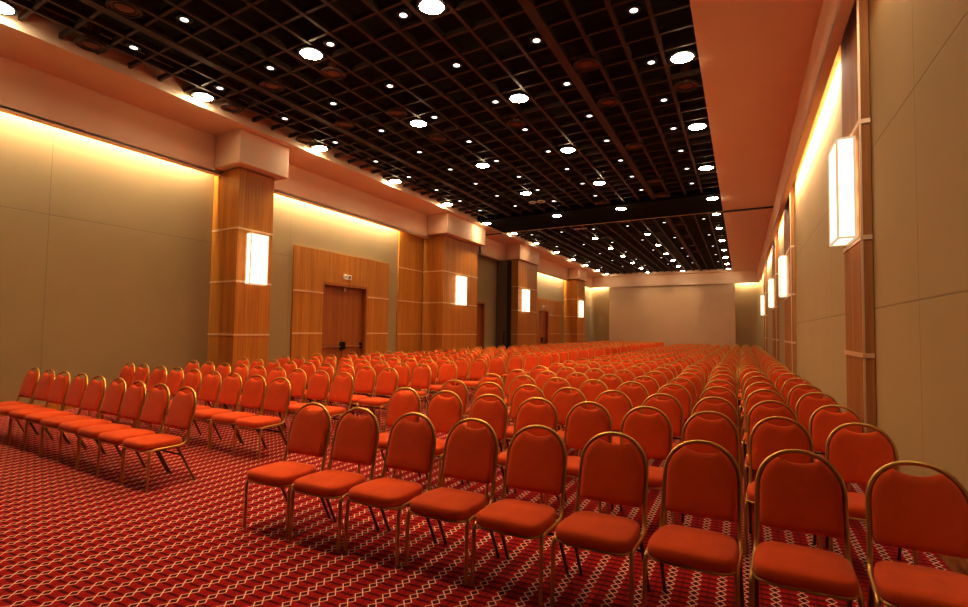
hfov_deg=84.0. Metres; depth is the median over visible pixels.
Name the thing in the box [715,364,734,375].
banquet chair
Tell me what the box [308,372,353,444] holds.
banquet chair
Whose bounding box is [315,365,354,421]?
banquet chair
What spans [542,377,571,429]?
banquet chair
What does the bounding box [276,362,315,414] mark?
banquet chair
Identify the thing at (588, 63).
air diffuser
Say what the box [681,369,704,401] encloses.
banquet chair
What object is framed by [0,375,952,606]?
floor
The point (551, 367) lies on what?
banquet chair
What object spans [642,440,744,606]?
banquet chair
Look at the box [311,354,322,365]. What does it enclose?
banquet chair
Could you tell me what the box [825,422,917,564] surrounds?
banquet chair
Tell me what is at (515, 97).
recessed light
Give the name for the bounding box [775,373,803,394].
banquet chair
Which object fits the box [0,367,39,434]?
banquet chair
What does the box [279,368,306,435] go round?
banquet chair
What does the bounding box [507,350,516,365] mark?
banquet chair
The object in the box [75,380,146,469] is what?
banquet chair
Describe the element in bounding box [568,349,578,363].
banquet chair
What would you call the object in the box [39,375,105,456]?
banquet chair
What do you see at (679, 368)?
banquet chair
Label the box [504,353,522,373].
banquet chair
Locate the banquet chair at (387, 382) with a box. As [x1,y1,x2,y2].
[357,368,398,429]
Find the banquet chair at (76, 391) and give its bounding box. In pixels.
[23,373,87,454]
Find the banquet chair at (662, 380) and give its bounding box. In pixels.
[642,371,667,387]
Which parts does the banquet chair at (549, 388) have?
backrest, frame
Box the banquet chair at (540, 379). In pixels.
[534,371,559,429]
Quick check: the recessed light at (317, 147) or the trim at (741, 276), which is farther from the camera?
the trim at (741, 276)
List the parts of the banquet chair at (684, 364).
backrest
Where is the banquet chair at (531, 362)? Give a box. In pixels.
[518,354,538,374]
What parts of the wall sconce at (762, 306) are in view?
lamp shade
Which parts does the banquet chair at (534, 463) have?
leg, leg, seat, seat rail, frame, backrest, leg, leg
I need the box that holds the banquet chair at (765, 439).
[744,416,822,554]
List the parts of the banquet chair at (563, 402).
seat, backrest, frame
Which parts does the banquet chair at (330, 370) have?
backrest, frame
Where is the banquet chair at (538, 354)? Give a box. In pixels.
[535,351,544,368]
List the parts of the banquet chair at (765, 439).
leg, leg, seat, frame, backrest, leg, leg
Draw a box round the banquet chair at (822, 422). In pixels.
[808,405,866,485]
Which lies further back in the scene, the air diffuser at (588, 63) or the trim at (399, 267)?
the trim at (399, 267)
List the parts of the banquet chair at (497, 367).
backrest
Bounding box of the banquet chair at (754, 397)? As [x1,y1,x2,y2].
[741,389,786,476]
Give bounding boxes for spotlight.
[126,41,141,50]
[176,12,192,23]
[214,83,225,89]
[264,62,276,70]
[280,114,289,119]
[323,38,337,46]
[328,99,338,105]
[331,139,339,143]
[377,127,385,131]
[384,81,395,87]
[396,8,410,18]
[415,149,423,152]
[429,113,438,118]
[450,60,462,67]
[464,138,472,142]
[490,97,500,103]
[492,158,500,161]
[520,126,529,130]
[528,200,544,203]
[530,34,543,43]
[544,148,552,152]
[561,79,572,85]
[584,112,594,117]
[602,137,610,141]
[616,157,624,161]
[626,2,641,14]
[645,56,657,64]
[658,95,669,101]
[668,124,678,129]
[676,147,685,151]
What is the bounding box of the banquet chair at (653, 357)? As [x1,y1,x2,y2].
[643,355,656,360]
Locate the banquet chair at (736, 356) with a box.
[728,354,739,371]
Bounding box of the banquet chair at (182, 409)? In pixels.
[120,386,196,492]
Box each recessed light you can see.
[0,0,17,15]
[191,91,214,101]
[297,46,324,60]
[311,144,328,150]
[388,179,402,182]
[409,119,427,127]
[416,0,446,15]
[442,202,453,205]
[475,162,490,167]
[508,93,529,102]
[519,191,531,194]
[551,214,562,216]
[559,146,576,152]
[592,180,606,184]
[615,207,626,209]
[668,50,695,63]
[687,122,707,130]
[698,165,714,170]
[705,196,718,199]
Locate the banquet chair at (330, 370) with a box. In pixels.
[294,363,333,414]
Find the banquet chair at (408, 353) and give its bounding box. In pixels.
[407,351,416,357]
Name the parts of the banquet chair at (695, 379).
backrest, frame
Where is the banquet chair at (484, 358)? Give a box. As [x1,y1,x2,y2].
[463,356,487,393]
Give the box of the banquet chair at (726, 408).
[691,396,738,431]
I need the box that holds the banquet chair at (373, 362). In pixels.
[354,357,383,397]
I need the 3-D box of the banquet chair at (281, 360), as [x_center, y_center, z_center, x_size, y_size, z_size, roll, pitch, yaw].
[-4.535,1.597,11.663,0.478,0.925,0.548,-1,-3,29]
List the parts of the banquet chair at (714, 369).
backrest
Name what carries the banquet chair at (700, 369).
on the floor
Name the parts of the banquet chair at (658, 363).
backrest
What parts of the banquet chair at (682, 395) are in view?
frame, backrest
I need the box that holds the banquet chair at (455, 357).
[447,352,458,379]
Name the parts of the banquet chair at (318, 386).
leg, seat, frame, backrest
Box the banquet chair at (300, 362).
[291,356,304,399]
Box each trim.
[0,56,592,287]
[292,289,388,333]
[397,267,421,334]
[479,206,772,252]
[504,211,722,232]
[593,271,758,287]
[758,0,854,281]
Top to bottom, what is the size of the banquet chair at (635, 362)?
0.925 m
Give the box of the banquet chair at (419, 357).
[398,353,421,388]
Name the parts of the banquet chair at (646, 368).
backrest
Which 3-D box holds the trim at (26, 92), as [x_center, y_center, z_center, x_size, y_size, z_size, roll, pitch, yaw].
[-0.888,-2.735,23.053,0.140,0.850,43.817,0,-3,26]
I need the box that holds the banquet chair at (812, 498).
[749,449,864,606]
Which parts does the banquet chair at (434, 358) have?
backrest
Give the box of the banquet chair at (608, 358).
[598,355,610,361]
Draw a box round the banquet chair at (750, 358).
[742,358,759,364]
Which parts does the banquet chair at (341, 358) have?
backrest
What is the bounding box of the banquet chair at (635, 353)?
[631,353,643,358]
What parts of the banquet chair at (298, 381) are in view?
frame, backrest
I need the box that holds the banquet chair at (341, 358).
[335,355,351,375]
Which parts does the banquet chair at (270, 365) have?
backrest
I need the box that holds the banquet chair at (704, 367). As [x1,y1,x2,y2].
[689,363,708,382]
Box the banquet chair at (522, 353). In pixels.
[520,350,529,367]
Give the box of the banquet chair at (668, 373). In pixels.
[651,367,673,381]
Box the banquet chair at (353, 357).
[335,352,356,374]
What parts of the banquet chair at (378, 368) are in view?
frame, backrest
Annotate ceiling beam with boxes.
[478,182,722,231]
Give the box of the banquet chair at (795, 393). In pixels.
[787,384,825,431]
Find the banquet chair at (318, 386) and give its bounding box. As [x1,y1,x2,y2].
[281,370,329,436]
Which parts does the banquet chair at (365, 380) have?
seat, frame, backrest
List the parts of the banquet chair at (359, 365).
backrest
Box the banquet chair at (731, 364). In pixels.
[720,362,736,379]
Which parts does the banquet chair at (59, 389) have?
leg, seat, leg, frame, backrest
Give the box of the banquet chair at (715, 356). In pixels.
[707,354,719,364]
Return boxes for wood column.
[207,129,288,394]
[421,213,485,353]
[506,244,539,347]
[563,268,586,342]
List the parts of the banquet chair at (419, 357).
backrest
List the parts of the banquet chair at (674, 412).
backrest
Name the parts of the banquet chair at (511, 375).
backrest, frame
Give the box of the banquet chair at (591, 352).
[582,348,594,360]
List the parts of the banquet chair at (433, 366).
seat, backrest, frame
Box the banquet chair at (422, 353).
[421,351,430,358]
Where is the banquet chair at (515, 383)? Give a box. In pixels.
[507,375,536,421]
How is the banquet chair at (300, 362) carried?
on the floor
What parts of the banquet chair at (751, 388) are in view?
backrest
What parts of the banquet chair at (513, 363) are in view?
frame, backrest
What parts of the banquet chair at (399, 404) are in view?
seat, leg, frame, backrest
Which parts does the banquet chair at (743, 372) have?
frame, backrest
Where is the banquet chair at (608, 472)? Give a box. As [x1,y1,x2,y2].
[550,432,650,606]
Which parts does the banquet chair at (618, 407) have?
frame, backrest, seat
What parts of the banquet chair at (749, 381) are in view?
leg, frame, backrest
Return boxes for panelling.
[290,245,388,364]
[396,231,422,354]
[537,298,560,343]
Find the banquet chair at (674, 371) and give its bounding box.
[657,364,677,380]
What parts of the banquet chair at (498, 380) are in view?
backrest, frame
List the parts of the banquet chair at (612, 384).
frame, backrest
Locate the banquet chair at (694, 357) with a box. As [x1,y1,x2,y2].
[686,355,698,361]
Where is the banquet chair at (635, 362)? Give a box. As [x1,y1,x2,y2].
[628,358,642,366]
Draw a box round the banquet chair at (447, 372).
[425,361,457,408]
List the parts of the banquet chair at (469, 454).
leg, leg, seat, seat rail, leg, frame, backrest, leg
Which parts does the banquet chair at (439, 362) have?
backrest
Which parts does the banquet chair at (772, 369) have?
backrest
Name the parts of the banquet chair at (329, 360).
backrest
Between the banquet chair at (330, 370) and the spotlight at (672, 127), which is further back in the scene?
the spotlight at (672, 127)
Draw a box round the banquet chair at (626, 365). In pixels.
[617,360,634,368]
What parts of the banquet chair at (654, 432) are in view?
leg, backrest, frame, seat rail, seat, leg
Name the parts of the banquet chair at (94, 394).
leg, seat, frame, backrest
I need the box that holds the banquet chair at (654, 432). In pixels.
[605,406,672,524]
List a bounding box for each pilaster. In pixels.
[764,262,767,352]
[772,229,778,360]
[783,182,795,376]
[841,0,875,432]
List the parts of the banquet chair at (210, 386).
leg, seat, backrest, frame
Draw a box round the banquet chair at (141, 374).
[101,364,149,418]
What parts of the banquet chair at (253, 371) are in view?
backrest, frame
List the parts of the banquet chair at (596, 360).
backrest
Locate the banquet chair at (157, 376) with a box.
[118,365,166,425]
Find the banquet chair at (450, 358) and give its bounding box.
[437,354,453,377]
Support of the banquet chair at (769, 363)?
on the floor
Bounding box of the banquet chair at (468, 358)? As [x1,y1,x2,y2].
[457,355,470,393]
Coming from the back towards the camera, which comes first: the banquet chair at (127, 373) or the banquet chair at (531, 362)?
the banquet chair at (531, 362)
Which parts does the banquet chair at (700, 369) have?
backrest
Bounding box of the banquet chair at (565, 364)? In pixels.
[562,360,578,370]
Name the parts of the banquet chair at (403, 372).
frame, backrest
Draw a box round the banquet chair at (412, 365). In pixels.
[398,359,417,390]
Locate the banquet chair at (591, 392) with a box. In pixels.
[579,379,608,409]
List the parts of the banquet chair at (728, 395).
backrest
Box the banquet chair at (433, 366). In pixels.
[408,360,437,408]
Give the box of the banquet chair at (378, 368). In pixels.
[355,361,389,411]
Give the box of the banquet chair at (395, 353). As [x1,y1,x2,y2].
[394,350,403,356]
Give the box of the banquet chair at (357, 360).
[353,356,366,369]
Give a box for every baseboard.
[0,394,172,416]
[938,554,967,575]
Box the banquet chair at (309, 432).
[243,402,330,538]
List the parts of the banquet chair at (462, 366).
seat, backrest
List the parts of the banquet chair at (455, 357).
backrest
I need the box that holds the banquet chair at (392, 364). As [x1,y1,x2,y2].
[369,358,400,397]
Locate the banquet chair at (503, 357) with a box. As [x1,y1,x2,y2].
[486,354,505,382]
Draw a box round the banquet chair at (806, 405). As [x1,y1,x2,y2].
[795,392,849,490]
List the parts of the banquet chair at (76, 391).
leg, leg, seat, frame, backrest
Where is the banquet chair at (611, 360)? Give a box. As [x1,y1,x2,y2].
[608,357,621,365]
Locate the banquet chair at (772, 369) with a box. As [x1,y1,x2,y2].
[767,366,787,378]
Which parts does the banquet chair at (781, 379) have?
frame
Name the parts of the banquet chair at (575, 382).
frame, backrest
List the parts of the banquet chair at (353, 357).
backrest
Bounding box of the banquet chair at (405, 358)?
[401,355,415,389]
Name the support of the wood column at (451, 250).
on the floor
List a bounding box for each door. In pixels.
[321,282,367,370]
[476,302,484,349]
[538,310,548,344]
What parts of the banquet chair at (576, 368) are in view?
backrest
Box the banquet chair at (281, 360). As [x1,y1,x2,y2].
[278,355,290,369]
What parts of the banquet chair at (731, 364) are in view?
backrest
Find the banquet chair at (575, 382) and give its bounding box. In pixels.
[562,372,589,430]
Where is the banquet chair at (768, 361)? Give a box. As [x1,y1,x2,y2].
[764,359,780,368]
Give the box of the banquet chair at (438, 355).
[433,352,444,358]
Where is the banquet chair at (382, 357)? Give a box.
[374,354,384,364]
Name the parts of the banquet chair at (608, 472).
leg, leg, seat rail, seat, frame, backrest, leg, leg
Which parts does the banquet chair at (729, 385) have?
backrest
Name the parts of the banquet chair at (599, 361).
backrest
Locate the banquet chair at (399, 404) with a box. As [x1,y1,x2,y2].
[358,387,420,477]
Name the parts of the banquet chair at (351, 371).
backrest, frame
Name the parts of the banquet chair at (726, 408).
backrest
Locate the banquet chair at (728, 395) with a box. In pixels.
[699,386,738,417]
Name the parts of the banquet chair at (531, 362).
frame, backrest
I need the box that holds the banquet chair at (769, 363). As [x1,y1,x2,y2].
[764,361,781,375]
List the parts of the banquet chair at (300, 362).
backrest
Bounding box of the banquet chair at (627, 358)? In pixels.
[617,356,630,362]
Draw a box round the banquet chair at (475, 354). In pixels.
[467,351,477,358]
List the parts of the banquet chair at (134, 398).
leg, seat, frame, backrest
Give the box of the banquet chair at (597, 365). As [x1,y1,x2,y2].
[583,361,600,371]
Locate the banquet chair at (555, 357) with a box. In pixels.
[541,351,559,368]
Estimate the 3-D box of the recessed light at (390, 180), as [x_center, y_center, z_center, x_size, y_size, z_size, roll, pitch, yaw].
[-2.633,-3.637,16.007,0.420,0.050,0.420,0,-3,26]
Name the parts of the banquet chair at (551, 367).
backrest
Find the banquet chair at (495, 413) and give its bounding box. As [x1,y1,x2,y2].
[443,394,508,505]
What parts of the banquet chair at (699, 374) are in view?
backrest, frame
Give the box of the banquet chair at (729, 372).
[710,370,736,382]
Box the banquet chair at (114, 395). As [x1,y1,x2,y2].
[58,378,126,467]
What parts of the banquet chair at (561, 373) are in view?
frame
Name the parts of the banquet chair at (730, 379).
backrest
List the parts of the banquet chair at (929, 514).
leg, leg, seat rail, backrest, seat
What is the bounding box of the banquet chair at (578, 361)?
[576,358,590,367]
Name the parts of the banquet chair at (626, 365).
backrest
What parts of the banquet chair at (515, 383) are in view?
backrest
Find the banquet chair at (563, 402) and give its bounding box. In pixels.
[551,387,586,482]
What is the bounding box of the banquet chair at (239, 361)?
[212,358,248,406]
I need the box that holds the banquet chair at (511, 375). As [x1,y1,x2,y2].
[504,369,528,407]
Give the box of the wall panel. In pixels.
[609,283,735,346]
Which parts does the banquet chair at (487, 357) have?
backrest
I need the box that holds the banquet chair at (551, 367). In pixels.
[548,363,566,373]
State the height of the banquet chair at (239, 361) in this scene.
0.925 m
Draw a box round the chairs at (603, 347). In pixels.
[488,340,765,360]
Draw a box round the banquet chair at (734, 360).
[722,358,738,379]
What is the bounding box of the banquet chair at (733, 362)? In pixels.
[719,359,737,382]
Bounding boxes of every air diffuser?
[74,21,107,52]
[106,0,142,17]
[220,88,243,112]
[259,62,284,91]
[295,123,314,143]
[320,48,345,79]
[334,108,353,128]
[386,93,406,117]
[428,122,445,142]
[506,104,525,128]
[573,39,599,71]
[595,192,606,204]
[597,80,619,107]
[625,131,643,149]
[647,171,662,183]
[655,185,669,197]
[673,62,698,92]
[675,218,685,225]
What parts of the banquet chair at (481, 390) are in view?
frame, backrest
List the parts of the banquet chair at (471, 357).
backrest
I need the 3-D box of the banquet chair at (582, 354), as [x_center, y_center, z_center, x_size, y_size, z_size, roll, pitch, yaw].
[3.503,2.099,19.415,0.471,0.925,0.542,-1,-3,30]
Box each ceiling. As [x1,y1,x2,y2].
[0,0,605,277]
[31,0,723,246]
[606,268,731,276]
[690,0,822,271]
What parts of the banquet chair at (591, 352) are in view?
backrest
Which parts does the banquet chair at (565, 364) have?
backrest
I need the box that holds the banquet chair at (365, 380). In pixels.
[334,366,375,424]
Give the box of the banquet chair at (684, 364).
[671,360,688,368]
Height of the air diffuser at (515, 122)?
0.414 m
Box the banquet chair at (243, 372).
[204,364,248,424]
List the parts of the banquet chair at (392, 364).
backrest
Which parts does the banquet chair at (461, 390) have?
frame, backrest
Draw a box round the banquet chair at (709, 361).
[699,359,714,368]
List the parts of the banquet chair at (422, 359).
backrest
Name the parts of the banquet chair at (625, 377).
frame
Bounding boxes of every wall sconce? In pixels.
[245,232,268,285]
[455,275,466,305]
[522,289,529,311]
[579,300,583,317]
[760,295,764,314]
[768,278,773,307]
[778,255,787,296]
[828,135,856,246]
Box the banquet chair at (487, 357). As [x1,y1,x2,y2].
[468,354,489,387]
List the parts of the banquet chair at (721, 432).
leg, frame, backrest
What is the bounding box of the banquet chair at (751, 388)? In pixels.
[742,382,779,438]
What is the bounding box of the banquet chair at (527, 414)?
[493,397,558,503]
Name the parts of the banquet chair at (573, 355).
backrest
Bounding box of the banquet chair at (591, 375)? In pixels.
[583,368,605,384]
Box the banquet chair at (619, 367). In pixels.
[606,362,625,373]
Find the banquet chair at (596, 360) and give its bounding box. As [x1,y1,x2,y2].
[589,357,602,364]
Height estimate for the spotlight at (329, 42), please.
0.064 m
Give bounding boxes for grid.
[7,0,731,273]
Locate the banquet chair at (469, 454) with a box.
[404,418,499,584]
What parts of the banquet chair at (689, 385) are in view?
backrest, frame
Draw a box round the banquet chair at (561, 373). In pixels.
[556,367,577,382]
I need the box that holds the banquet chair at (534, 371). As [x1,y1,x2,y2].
[529,366,550,382]
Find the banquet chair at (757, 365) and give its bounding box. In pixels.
[740,362,762,401]
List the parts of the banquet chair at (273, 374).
backrest, frame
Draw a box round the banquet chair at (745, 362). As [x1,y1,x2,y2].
[741,360,757,367]
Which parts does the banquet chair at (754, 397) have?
leg, seat, leg, frame, backrest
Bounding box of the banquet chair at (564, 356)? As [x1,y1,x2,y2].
[553,350,568,365]
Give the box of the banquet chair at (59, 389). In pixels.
[7,371,70,445]
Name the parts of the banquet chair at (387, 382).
seat, leg, frame, backrest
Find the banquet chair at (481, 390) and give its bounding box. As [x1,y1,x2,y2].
[462,382,504,452]
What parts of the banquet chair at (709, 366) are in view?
backrest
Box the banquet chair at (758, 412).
[744,400,797,498]
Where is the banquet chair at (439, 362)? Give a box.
[422,357,450,398]
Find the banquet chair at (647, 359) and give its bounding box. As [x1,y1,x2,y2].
[635,356,649,363]
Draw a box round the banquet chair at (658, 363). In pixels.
[649,359,664,366]
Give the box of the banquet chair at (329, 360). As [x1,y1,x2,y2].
[324,354,336,363]
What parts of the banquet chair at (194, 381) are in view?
backrest, frame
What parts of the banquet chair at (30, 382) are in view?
seat, frame, backrest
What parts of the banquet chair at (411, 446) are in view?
leg, seat, leg, seat rail, leg, frame, backrest, leg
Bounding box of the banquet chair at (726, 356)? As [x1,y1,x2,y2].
[721,356,737,384]
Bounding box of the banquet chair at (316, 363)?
[305,357,319,388]
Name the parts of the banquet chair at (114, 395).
leg, leg, seat, leg, frame, backrest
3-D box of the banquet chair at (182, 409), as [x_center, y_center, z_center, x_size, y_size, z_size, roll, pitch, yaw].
[-3.202,1.308,5.321,0.478,0.925,0.548,-1,-3,31]
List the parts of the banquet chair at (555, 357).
backrest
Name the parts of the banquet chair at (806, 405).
frame, backrest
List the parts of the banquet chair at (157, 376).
backrest, frame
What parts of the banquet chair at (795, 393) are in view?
frame, backrest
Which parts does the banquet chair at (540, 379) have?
backrest, frame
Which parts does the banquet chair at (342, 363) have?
backrest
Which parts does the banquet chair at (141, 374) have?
backrest, frame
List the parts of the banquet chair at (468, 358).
backrest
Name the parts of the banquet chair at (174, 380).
backrest, frame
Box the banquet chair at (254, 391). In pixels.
[209,375,266,450]
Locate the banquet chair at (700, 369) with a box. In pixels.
[683,365,705,385]
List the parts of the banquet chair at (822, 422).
frame, backrest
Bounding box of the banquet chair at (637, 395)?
[613,381,648,458]
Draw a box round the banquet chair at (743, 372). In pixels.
[738,368,761,412]
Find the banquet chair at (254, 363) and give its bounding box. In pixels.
[227,359,263,406]
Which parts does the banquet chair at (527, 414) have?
seat, frame, backrest, leg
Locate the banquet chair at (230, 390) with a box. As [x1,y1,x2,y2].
[186,373,241,449]
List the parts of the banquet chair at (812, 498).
leg, leg, backrest, seat, seat rail, leg, leg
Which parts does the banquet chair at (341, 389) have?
seat, frame, backrest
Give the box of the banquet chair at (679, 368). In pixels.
[664,362,683,374]
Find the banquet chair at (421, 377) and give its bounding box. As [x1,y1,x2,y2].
[400,364,431,405]
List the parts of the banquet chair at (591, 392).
frame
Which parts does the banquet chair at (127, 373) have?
backrest, frame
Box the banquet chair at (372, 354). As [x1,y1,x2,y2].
[370,351,380,358]
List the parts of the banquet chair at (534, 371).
frame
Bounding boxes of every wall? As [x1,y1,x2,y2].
[0,111,589,404]
[496,260,511,348]
[590,274,762,348]
[763,0,967,490]
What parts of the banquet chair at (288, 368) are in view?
frame, backrest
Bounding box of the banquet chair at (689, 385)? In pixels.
[666,378,696,422]
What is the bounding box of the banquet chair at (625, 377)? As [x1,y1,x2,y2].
[611,370,635,386]
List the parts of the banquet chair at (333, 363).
frame, backrest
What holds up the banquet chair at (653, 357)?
on the floor
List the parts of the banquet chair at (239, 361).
backrest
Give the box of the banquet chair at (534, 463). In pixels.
[470,425,568,605]
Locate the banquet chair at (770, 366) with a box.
[767,363,787,373]
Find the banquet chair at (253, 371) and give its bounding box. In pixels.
[221,365,266,425]
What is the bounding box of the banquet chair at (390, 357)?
[387,355,400,388]
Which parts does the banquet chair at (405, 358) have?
backrest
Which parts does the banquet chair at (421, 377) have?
seat, backrest, frame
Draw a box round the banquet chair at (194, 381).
[149,369,201,433]
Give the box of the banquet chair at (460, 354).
[453,351,463,356]
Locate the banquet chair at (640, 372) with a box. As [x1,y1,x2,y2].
[623,366,644,379]
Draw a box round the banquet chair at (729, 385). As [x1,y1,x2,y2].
[703,380,737,399]
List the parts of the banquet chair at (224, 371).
backrest, frame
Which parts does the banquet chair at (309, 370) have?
backrest, frame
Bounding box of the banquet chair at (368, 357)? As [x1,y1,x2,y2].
[359,353,370,362]
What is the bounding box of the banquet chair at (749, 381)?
[740,376,773,441]
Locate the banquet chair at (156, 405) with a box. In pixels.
[96,383,169,483]
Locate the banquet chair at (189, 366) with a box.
[184,360,199,376]
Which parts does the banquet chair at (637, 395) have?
backrest, frame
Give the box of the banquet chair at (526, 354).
[523,352,535,370]
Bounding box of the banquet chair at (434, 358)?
[425,354,437,384]
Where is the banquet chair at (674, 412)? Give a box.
[640,393,683,459]
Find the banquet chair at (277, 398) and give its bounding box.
[232,377,290,460]
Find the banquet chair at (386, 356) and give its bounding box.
[384,352,394,363]
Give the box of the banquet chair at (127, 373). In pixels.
[88,363,135,418]
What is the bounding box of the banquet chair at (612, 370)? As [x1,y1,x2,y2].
[596,365,616,378]
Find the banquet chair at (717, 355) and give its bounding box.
[709,353,721,361]
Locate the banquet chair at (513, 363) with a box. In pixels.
[500,355,522,377]
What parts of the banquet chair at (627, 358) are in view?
backrest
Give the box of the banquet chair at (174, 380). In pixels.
[133,367,183,430]
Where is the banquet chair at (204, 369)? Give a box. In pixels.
[173,361,214,405]
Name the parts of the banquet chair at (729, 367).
backrest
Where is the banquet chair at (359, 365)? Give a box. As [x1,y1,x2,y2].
[337,360,371,406]
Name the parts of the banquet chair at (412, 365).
backrest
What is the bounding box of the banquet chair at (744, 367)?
[739,365,761,400]
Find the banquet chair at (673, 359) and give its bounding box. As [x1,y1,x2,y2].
[662,356,675,363]
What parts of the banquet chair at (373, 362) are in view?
backrest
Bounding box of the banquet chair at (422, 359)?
[409,356,432,398]
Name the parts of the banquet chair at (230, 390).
leg, seat, leg, frame, backrest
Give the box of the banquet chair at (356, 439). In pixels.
[289,407,379,552]
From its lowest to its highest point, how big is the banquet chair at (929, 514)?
0.925 m
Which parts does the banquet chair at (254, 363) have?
backrest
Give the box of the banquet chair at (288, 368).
[258,361,296,414]
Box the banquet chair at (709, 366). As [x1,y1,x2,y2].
[695,361,712,384]
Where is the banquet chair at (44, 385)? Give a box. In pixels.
[0,369,55,444]
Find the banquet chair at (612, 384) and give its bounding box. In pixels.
[596,374,622,436]
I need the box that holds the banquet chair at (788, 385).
[781,378,814,403]
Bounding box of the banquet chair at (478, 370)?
[459,359,486,400]
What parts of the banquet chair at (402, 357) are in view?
backrest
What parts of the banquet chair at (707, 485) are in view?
leg, leg, seat rail, seat, frame, backrest, leg, leg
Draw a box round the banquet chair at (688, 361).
[676,358,691,365]
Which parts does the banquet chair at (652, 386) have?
frame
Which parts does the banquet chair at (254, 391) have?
leg, seat, leg, frame, backrest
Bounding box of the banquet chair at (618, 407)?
[579,390,632,456]
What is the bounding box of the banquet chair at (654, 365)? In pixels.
[640,361,658,370]
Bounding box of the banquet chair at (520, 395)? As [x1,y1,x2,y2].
[503,384,544,446]
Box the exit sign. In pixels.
[343,274,351,279]
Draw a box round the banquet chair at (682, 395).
[647,384,691,460]
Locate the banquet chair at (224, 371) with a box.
[205,362,230,408]
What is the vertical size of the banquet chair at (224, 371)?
0.925 m
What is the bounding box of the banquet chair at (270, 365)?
[243,360,280,409]
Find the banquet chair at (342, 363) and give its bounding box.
[319,359,353,404]
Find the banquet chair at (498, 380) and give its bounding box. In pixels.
[462,373,504,419]
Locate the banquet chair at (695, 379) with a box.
[675,373,702,409]
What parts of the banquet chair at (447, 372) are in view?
seat, frame, backrest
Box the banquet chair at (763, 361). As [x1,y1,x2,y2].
[761,358,777,372]
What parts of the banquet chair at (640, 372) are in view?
frame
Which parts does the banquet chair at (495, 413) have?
leg, backrest, frame, leg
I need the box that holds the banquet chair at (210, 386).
[168,371,221,444]
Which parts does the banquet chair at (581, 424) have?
leg, seat, backrest, frame, leg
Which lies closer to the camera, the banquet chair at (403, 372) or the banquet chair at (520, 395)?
the banquet chair at (520, 395)
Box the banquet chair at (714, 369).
[709,367,732,379]
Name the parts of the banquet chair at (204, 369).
backrest, frame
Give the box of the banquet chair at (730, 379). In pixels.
[708,374,737,394]
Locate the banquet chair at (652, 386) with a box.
[630,376,659,397]
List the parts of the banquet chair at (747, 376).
leg, frame, backrest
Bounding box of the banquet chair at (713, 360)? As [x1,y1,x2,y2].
[701,357,716,366]
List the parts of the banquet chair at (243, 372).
backrest, frame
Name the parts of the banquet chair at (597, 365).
backrest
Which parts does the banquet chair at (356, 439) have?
leg, seat rail, seat, leg, leg, frame, backrest, leg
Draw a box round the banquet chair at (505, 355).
[487,352,507,372]
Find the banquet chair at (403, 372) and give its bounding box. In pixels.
[374,363,409,411]
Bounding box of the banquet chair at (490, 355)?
[471,352,492,380]
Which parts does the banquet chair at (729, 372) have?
backrest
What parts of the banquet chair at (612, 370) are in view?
frame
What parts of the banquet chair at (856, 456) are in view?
leg, leg, seat, seat rail, frame, backrest, leg, leg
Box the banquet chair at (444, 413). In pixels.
[399,390,463,485]
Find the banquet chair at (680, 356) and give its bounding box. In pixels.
[671,353,683,359]
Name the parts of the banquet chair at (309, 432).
leg, seat rail, seat, leg, leg, frame, backrest, leg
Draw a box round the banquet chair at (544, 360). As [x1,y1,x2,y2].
[539,353,551,369]
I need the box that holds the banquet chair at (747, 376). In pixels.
[739,371,767,429]
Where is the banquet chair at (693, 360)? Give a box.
[681,356,696,364]
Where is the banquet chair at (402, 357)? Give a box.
[396,352,407,362]
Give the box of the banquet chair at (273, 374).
[240,367,285,428]
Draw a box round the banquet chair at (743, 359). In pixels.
[740,357,755,369]
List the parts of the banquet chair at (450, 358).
backrest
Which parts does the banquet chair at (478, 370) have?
seat, frame, backrest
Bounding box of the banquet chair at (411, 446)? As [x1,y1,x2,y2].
[343,412,436,567]
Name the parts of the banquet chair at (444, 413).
seat, leg, backrest, frame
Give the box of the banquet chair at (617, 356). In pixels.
[609,354,619,359]
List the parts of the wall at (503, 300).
panel, edge rail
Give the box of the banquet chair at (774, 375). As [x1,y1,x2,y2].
[769,369,794,385]
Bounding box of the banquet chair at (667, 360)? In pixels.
[655,357,670,364]
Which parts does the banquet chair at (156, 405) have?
leg, seat rail, leg, seat, leg, frame, backrest, leg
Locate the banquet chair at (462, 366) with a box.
[440,358,468,400]
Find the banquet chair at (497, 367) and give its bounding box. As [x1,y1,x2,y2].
[487,357,504,378]
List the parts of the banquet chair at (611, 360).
backrest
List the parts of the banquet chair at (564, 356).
backrest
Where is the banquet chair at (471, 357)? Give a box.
[458,353,473,387]
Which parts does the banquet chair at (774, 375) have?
frame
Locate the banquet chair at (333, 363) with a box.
[303,358,335,402]
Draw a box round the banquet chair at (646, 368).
[631,363,650,373]
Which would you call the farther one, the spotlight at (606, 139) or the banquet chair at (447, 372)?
the spotlight at (606, 139)
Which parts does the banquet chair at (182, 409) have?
leg, seat rail, leg, seat, leg, frame, backrest, leg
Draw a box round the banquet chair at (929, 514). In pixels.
[865,460,967,606]
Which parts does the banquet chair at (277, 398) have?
leg, seat rail, seat, leg, leg, frame, backrest, leg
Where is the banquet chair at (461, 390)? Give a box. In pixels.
[421,379,467,422]
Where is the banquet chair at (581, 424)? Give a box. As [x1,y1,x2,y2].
[546,401,613,512]
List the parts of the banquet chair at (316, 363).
backrest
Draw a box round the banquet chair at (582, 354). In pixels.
[578,349,588,359]
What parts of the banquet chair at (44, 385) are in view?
leg, seat, leg, backrest, frame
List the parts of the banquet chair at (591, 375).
frame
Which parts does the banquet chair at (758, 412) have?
leg, frame, backrest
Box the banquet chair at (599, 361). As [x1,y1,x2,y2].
[596,359,612,368]
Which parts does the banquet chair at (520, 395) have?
seat, frame, backrest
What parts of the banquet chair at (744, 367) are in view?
frame, backrest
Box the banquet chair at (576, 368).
[573,364,591,376]
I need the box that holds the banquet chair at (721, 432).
[672,411,739,524]

